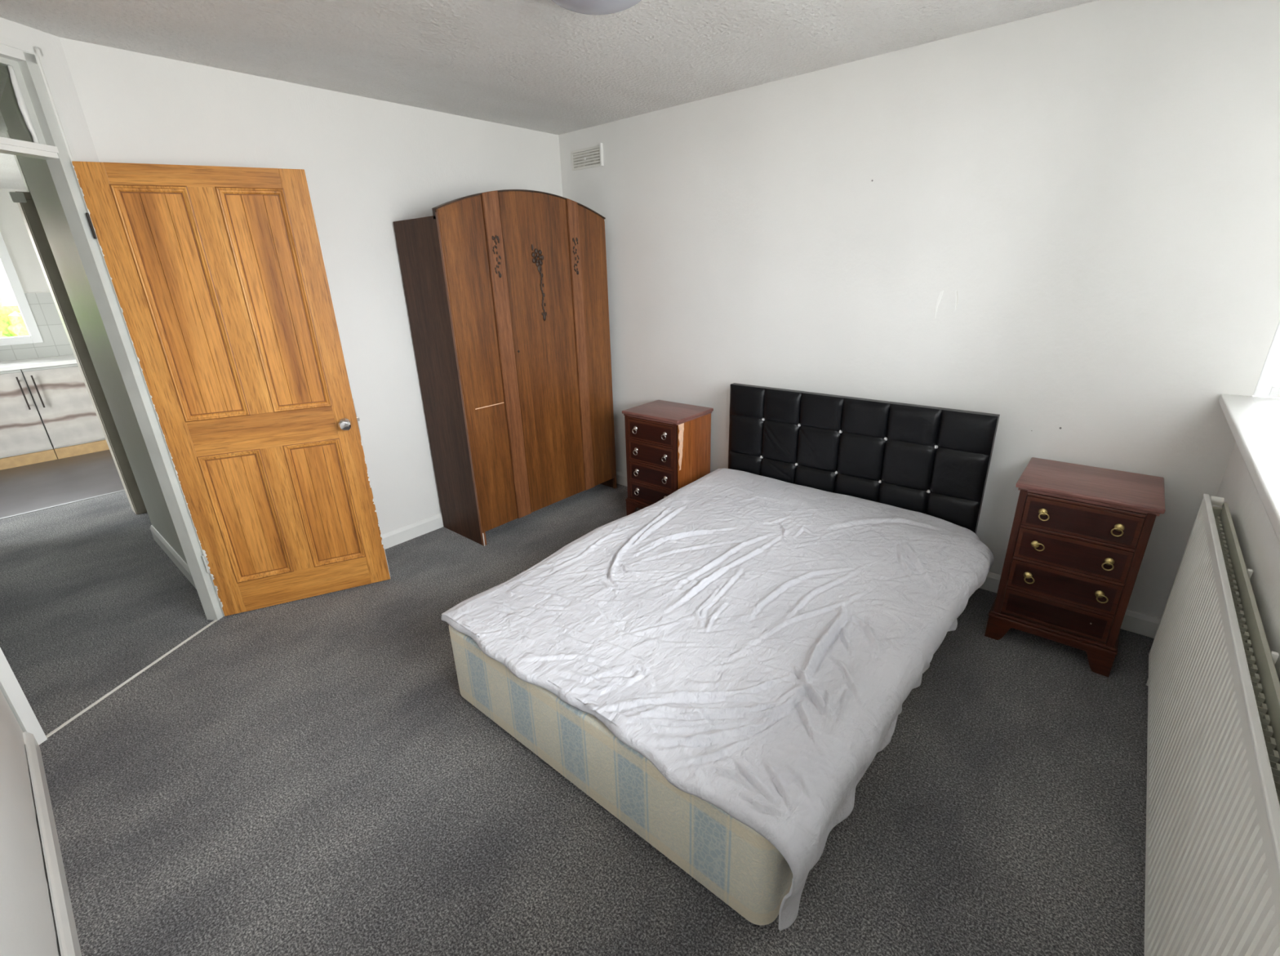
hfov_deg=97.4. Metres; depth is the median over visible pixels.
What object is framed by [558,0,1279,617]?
wall
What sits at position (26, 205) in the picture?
door frame
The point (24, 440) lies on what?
base cabinet
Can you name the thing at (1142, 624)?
baseboard
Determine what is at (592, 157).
air vent
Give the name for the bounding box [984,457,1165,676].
chest
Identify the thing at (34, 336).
window
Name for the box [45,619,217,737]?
trim
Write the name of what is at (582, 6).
ceiling light
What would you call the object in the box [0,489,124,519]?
trim
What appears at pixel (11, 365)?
countertop
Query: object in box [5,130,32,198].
wall partition
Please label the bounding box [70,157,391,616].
door
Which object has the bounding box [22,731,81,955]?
baseboard
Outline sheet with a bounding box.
[440,467,994,930]
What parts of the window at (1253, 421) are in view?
sill, frame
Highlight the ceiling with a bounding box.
[0,0,1097,189]
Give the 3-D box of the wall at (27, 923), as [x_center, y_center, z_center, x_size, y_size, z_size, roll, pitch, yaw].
[-1.082,0.186,0.608,3.390,2.413,0.124,15,26,38]
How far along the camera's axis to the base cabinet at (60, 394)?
5.38 m
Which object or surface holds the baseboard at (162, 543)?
attached to the wall at (37, 173)
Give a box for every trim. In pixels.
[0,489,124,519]
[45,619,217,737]
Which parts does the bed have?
headboard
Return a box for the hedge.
[0,295,29,337]
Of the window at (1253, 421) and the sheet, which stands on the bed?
the sheet
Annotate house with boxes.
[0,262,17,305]
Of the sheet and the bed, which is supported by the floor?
the bed
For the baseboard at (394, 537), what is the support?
attached to the wall at (369, 164)
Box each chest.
[622,400,713,515]
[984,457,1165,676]
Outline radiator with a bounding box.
[1144,493,1279,955]
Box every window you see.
[0,231,43,346]
[1218,320,1279,543]
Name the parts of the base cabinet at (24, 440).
handle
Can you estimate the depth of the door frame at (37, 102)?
2.14 m
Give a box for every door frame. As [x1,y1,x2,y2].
[0,35,224,745]
[8,191,146,514]
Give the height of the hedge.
2.137 m
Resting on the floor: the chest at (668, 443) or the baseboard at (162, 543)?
the chest at (668, 443)
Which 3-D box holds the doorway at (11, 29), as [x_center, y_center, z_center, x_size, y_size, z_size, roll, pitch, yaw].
[-2.231,-1.393,1.589,0.055,0.078,0.825,2,21,9]
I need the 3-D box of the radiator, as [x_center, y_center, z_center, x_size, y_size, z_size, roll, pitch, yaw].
[1.221,0.747,1.229,0.072,0.797,2.286,15,26,38]
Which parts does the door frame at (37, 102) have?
transom rail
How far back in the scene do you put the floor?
1.81 m
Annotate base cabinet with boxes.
[0,369,57,470]
[20,363,109,458]
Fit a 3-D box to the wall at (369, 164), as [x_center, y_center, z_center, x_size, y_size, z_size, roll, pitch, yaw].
[-1.348,-0.819,3.320,0.160,2.413,2.533,15,26,38]
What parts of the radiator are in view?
panel, rail, panel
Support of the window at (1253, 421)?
in the wall
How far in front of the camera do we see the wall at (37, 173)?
2.90 m
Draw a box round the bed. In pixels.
[448,382,999,924]
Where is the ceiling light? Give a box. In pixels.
[551,0,641,14]
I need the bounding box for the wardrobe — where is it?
[393,189,617,546]
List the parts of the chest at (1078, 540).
ring pull, ring pull, ring pull, moulding, drawer, drawer rail, drawer, drawer rail, drawer, drawer rail, drawer, drawer rail, ring pull, ring pull, ring pull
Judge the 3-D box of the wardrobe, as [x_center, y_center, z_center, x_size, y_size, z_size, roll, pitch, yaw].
[-0.756,-0.730,3.642,0.467,1.988,1.200,15,26,38]
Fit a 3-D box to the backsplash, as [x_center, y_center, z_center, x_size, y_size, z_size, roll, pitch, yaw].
[-5.919,-1.484,5.490,0.015,0.600,2.800,15,26,38]
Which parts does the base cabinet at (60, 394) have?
handle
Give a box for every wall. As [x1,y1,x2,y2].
[0,75,187,564]
[0,188,71,447]
[0,688,59,955]
[22,24,562,533]
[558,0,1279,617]
[1213,442,1279,681]
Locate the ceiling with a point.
(540, 65)
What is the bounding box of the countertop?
[0,354,76,371]
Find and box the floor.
[0,448,1154,955]
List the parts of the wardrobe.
panel, panel, arched cornice, door, panel, panel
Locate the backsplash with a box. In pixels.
[0,292,73,361]
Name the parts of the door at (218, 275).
moulding, panel, rail, moulding, panel, rail, moulding, panel, rail, moulding, panel, knob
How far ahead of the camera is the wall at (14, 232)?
5.33 m
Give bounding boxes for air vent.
[570,142,604,170]
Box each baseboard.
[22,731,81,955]
[150,524,196,589]
[382,512,443,549]
[616,471,1160,638]
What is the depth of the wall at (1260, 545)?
1.55 m
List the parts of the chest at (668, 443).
ring pull, ring pull, ring pull, moulding, drawer rail, drawer rail, drawer, drawer rail, drawer, drawer rail, drawer, drawer, ring pull, ring pull, ring pull, panel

